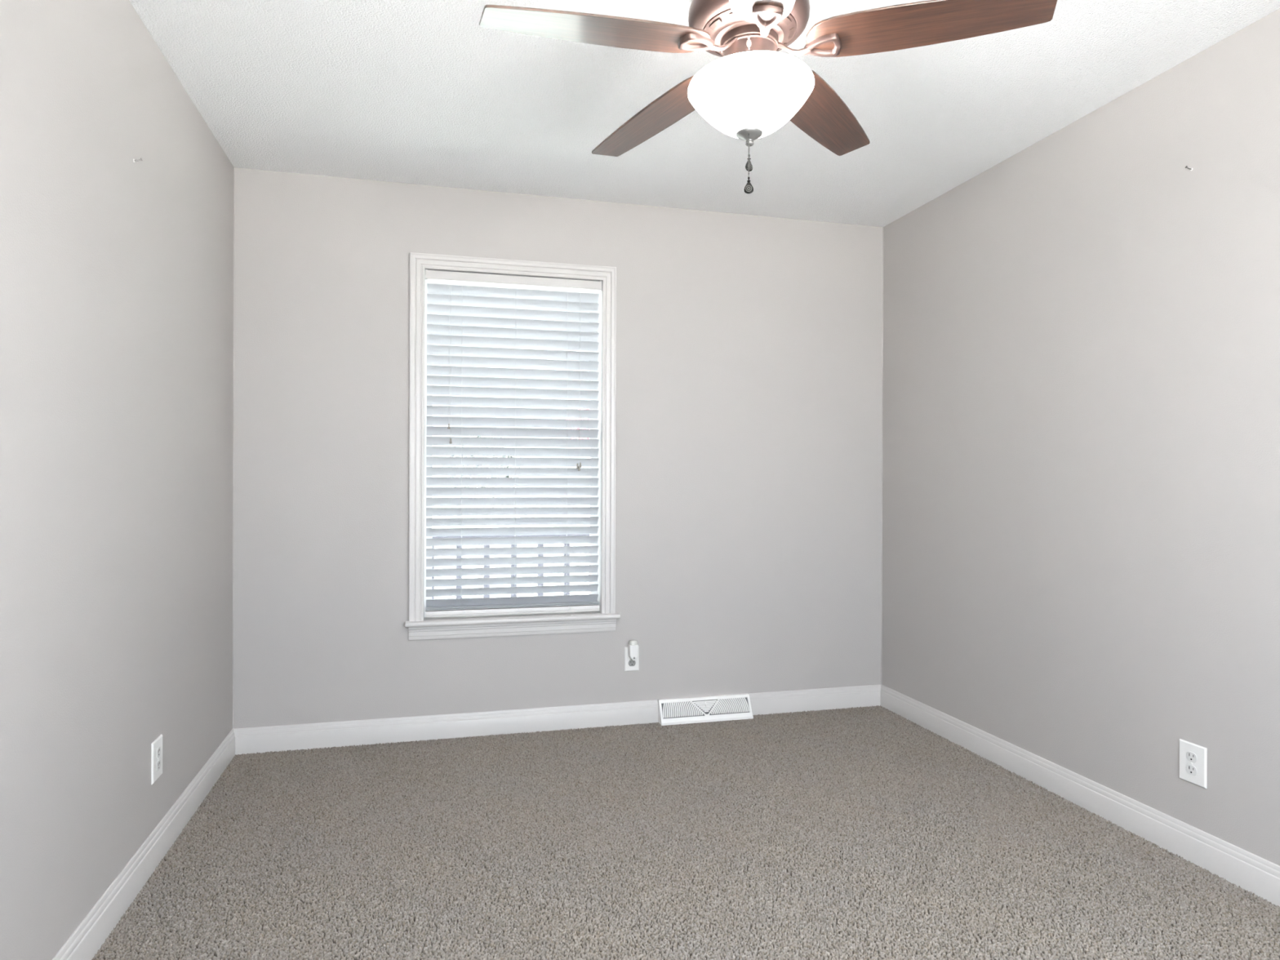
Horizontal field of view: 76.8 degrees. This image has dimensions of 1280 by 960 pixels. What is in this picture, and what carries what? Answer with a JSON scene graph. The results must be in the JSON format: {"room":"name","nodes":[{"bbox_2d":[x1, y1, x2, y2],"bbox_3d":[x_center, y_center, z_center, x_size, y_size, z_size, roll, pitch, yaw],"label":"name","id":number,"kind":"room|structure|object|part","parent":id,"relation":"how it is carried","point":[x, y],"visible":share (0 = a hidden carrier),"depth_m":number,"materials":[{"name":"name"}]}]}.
{"room":"empty bedroom","nodes":[
{"label":"empty bedroom","id":0,"kind":"room"},
{"bbox_2d":[0,0,233,959],"bbox_3d":[-1.280,-0.076,1.507,0.140,2.640,4.080,0,0,-15],"label":"wall","id":1,"kind":"structure","parent":0,"point":[117,271],"depth_m":2.01,"materials":[{"name":"grey paint"}]},
{"bbox_2d":[52,728,235,959],"bbox_3d":[-1.210,1.095,1.528,0.014,0.108,3.800,0,0,-15],"label":"baseboard","id":2,"kind":"structure","parent":1,"relation":"attached to","point":[85,942],"depth_m":2.27,"materials":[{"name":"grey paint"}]},
{"bbox_2d":[151,734,162,784],"bbox_3d":[-1.445,0.836,2.421,0.008,0.121,0.089,0,0,-15],"label":"electrical outlet","id":3,"kind":"object","parent":1,"relation":"attached to","point":[157,745],"visible":1,"depth_m":2.40,"materials":[{"name":"white plastic"}]},
{"bbox_2d":[156,760,160,771],"bbox_3d":[-1.444,0.856,2.421,0.005,0.029,0.035,0,0,-15],"label":"receptacle","id":4,"kind":"object","parent":3,"relation":"attached to","point":[158,762],"depth_m":2.42,"materials":[{"name":"white plastic"}]},
{"bbox_2d":[156,746,160,758],"bbox_3d":[-1.444,0.816,2.421,0.005,0.029,0.035,0,0,-15],"label":"receptacle","id":5,"kind":"object","parent":3,"relation":"attached to","point":[158,748],"depth_m":2.42,"materials":[{"name":"white plastic"}]},
{"bbox_2d":[233,167,882,728],"bbox_3d":[-0.245,-0.076,3.813,3.029,2.640,0.140,0,0,-15],"label":"wall","id":6,"kind":"structure","parent":0,"point":[749,347],"depth_m":3.78,"materials":[{"name":"grey paint"}]},
{"bbox_2d":[404,252,620,639],"bbox_3d":[-0.578,-0.144,3.718,0.954,1.693,0.216,0,0,-15],"label":"window","id":7,"kind":"structure","parent":6,"relation":"in","point":[420,627],"depth_m":3.65,"materials":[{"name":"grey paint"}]},
{"bbox_3d":[-0.593,-0.542,3.773,0.797,0.773,0.025,0,0,-15],"label":"sash","id":8,"kind":"part","parent":7,"relation":"part of","materials":[{"name":"white plastic"}]},
{"bbox_3d":[-0.589,0.212,3.748,0.797,0.814,0.025,0,0,-15],"label":"sash","id":9,"kind":"part","parent":7,"relation":"part of","materials":[{"name":"white plastic"}]},
{"bbox_3d":[-0.569,0.630,3.673,0.954,0.021,0.122,0,0,-15],"label":"sill","id":10,"kind":"part","parent":7,"relation":"part of","materials":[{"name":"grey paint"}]},
{"bbox_2d":[425,269,601,617],"bbox_3d":[-0.570,-0.159,3.681,0.792,1.534,0.068,0,0,-15],"label":"window blind","id":11,"kind":"object","parent":7,"relation":"attached to","point":[443,295],"visible":1,"depth_m":3.69,"materials":[{"name":"white plastic"}]},
{"bbox_3d":[-0.847,-0.568,3.588,0.001,0.639,0.002,0,0,-15],"label":"tilt cord","id":12,"kind":"part","parent":11,"relation":"part of","materials":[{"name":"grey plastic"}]},
{"bbox_3d":[-0.840,-0.536,3.590,0.001,0.704,0.002,0,0,-15],"label":"tilt cord","id":13,"kind":"part","parent":11,"relation":"part of","materials":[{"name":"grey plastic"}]},
{"bbox_3d":[-0.793,-0.142,3.627,0.017,1.491,0.056,0,0,-15],"label":"ladder cord","id":14,"kind":"part","parent":11,"relation":"part of","materials":[{"name":"white fabric"}]},
{"bbox_3d":[-0.574,0.595,3.687,0.783,0.026,0.054,0,0,-15],"label":"rail","id":15,"kind":"part","parent":11,"relation":"part of","materials":[{"name":"grey paint"}]},
{"bbox_3d":[-0.562,-0.141,3.687,0.017,1.491,0.056,0,0,-15],"label":"ladder cord","id":16,"kind":"part","parent":11,"relation":"part of","materials":[{"name":"white fabric"}]},
{"bbox_3d":[-0.332,-0.141,3.747,0.017,1.491,0.056,0,0,-15],"label":"ladder cord","id":17,"kind":"part","parent":11,"relation":"part of","materials":[{"name":"white fabric"}]},
{"bbox_3d":[-0.278,-0.481,3.736,0.002,0.810,0.003,0,0,-15],"label":"lift cord","id":18,"kind":"part","parent":11,"relation":"part of","materials":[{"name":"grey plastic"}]},
{"bbox_2d":[233,684,881,755],"bbox_3d":[-0.230,1.094,3.741,3.029,0.108,0.014,0,0,-15],"label":"baseboard","id":19,"kind":"structure","parent":6,"relation":"attached to","point":[260,740],"depth_m":3.63,"materials":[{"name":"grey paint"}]},
{"bbox_2d":[624,645,639,671],"bbox_3d":[-0.038,0.839,3.794,0.070,0.114,0.008,0,0,-15],"label":"electrical outlet","id":20,"kind":"object","parent":6,"relation":"attached to","point":[630,664],"visible":0.74,"depth_m":3.79,"materials":[{"name":"white plastic"}]},
{"bbox_2d":[628,659,635,666],"bbox_3d":[-0.038,0.859,3.793,0.035,0.029,0.005,0,0,-15],"label":"receptacle","id":21,"kind":"object","parent":20,"relation":"attached to","point":[631,663],"depth_m":3.79,"materials":[{"name":"white plastic"}]},
{"bbox_2d":[628,640,638,660],"bbox_3d":[-0.031,0.794,3.772,0.041,0.093,0.038,0,0,-15],"label":"night light","id":22,"kind":"object","parent":20,"relation":"attached to","point":[633,646],"visible":1,"depth_m":3.76,"materials":[{"name":"white plastic"}]},
{"bbox_2d":[92,705,1279,959],"bbox_3d":[0.249,1.152,1.910,3.029,0.012,3.800,0,0,-15],"label":"floor","id":23,"kind":"structure","parent":0,"point":[864,833],"depth_m":2.43,"materials":[{"name":"carpet"}]},
{"bbox_2d":[657,693,753,725],"bbox_3d":[0.313,1.093,3.854,0.459,0.104,0.069,0,0,-15],"label":"floor vent","id":24,"kind":"object","parent":23,"relation":"in","point":[676,711],"visible":1,"depth_m":3.85,"materials":[{"name":"white metal"}]},
{"bbox_2d":[662,697,749,718],"bbox_3d":[0.314,1.086,3.850,0.432,0.067,0.039,0,0,-15],"label":"grille","id":25,"kind":"object","parent":24,"relation":"attached to","point":[688,707],"depth_m":3.85,"materials":[{"name":"white metal"}]},
{"bbox_2d":[128,0,1279,226],"bbox_3d":[0.257,-1.341,1.905,3.029,0.100,3.800,0,0,-15],"label":"ceiling","id":26,"kind":"structure","parent":0,"point":[408,91],"depth_m":2.70,"materials":[{"name":"white paint"}]},
{"bbox_2d":[479,0,1057,193],"bbox_3d":[0.244,-0.992,1.951,1.242,0.594,1.266,-1,-1,-15],"label":"ceiling fan","id":27,"kind":"object","parent":26,"relation":"hanging from","point":[748,93],"visible":1,"depth_m":1.89,"materials":[{"name":"brown wood"}]},
{"bbox_3d":[-0.089,-1.025,1.842,0.538,0.006,0.151,-3,8,-18],"label":"blade","id":28,"kind":"part","parent":27,"relation":"part of","materials":[{"name":"brown wood"}]},
{"bbox_3d":[0.049,-1.023,2.280,0.151,0.006,0.538,-11,3,-36],"label":"blade","id":29,"kind":"part","parent":27,"relation":"part of","materials":[{"name":"brown wood"}]},
{"bbox_3d":[0.264,-0.793,1.957,0.008,0.112,0.008,0,0,-15],"label":"pull chain","id":30,"kind":"part","parent":27,"relation":"part of","materials":[{"name":"grey metal"}]},
{"bbox_3d":[0.271,-0.910,1.977,0.307,0.136,0.307,-1,-1,-15],"label":"lamp shade","id":31,"kind":"part","parent":27,"relation":"part of","materials":[{"name":"white glass"}]},
{"bbox_3d":[0.251,-1.037,1.576,0.151,0.006,0.538,6,2,4],"label":"blade","id":32,"kind":"part","parent":27,"relation":"part of","materials":[{"name":"brown wood"}]},
{"bbox_3d":[0.508,-1.034,2.284,0.151,0.006,0.538,-11,-9,35],"label":"blade","id":33,"kind":"part","parent":27,"relation":"part of","materials":[{"name":"brown wood"}]},
{"bbox_3d":[0.653,-1.043,1.848,0.538,0.006,0.151,1,-8,18],"label":"blade","id":34,"kind":"part","parent":27,"relation":"part of","materials":[{"name":"brown wood"}]},
{"bbox_2d":[881,8,1279,866],"bbox_3d":[1.786,-0.067,2.308,0.140,2.640,4.080,0,0,-15],"label":"wall","id":35,"kind":"structure","parent":0,"point":[1081,400],"depth_m":2.75,"materials":[{"name":"grey paint"}]},
{"bbox_2d":[880,684,1279,906],"bbox_3d":[1.708,1.103,2.291,0.014,0.108,3.800,0,0,-15],"label":"baseboard","id":36,"kind":"structure","parent":35,"relation":"attached to","point":[1254,873],"depth_m":2.73,"materials":[{"name":"white paint"}]},
{"bbox_2d":[1179,738,1207,788],"bbox_3d":[1.671,0.858,2.446,0.008,0.121,0.089,0,0,-15],"label":"electrical outlet","id":37,"kind":"object","parent":35,"relation":"attached to","point":[1193,757],"visible":1,"depth_m":2.44,"materials":[{"name":"white plastic"}]},
{"bbox_2d":[1186,764,1196,775],"bbox_3d":[1.670,0.877,2.445,0.005,0.029,0.035,0,0,-15],"label":"receptacle","id":38,"kind":"object","parent":37,"relation":"attached to","point":[1191,769],"depth_m":2.44,"materials":[{"name":"white plastic"}]},
{"bbox_2d":[1186,751,1196,762],"bbox_3d":[1.671,0.838,2.445,0.005,0.029,0.035,0,0,-15],"label":"receptacle","id":39,"kind":"object","parent":37,"relation":"attached to","point":[1191,756],"depth_m":2.44,"materials":[{"name":"white plastic"}]},
{"label":"outside","id":40,"kind":"structure","parent":0,"visible":0},
{"bbox_2d":[431,505,589,599],"bbox_3d":[-9.311,1.651,32.482,80.000,0.070,59.810,0,0,-15],"label":"ground","id":41,"kind":"structure","parent":40,"point":[487,506],"depth_m":17.58,"materials":[{"name":"grey plant"}]},
{"bbox_2d":[440,435,520,597],"bbox_3d":[-2.225,0.492,11.492,1.202,2.406,1.165,0,0,-15],"label":"tree","id":42,"kind":"object","parent":41,"relation":"on","point":[473,496],"visible":0.16,"depth_m":11.37,"materials":[{"name":"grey plant"}]},
{"bbox_2d":[563,408,589,439],"bbox_3d":[-0.502,0.165,12.965,1.482,3.066,1.502,0,0,-15],"label":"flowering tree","id":43,"kind":"object","parent":41,"relation":"on","point":[578,408],"visible":0.02,"depth_m":12.69,"materials":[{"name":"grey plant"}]},
{"bbox_3d":[-0.427,1.707,4.432,9.400,0.070,1.080,0,0,-15],"label":"floor","id":44,"kind":"structure","parent":41,"relation":"on","visible":0},
{"bbox_2d":[431,533,589,599],"bbox_3d":[-0.682,0.961,4.663,3.550,1.420,0.090,0,0,-15],"label":"porch railing","id":45,"kind":"object","parent":44,"relation":"on","point":[561,535],"visible":0.02,"depth_m":4.63,"materials":[{"name":"grey paint"}]},
{"bbox_3d":[-0.680,0.334,4.662,3.380,0.035,0.060,0,0,-15],"label":"rail","id":46,"kind":"part","parent":45,"relation":"part of","materials":[{"name":"grey paint"}]}
]}

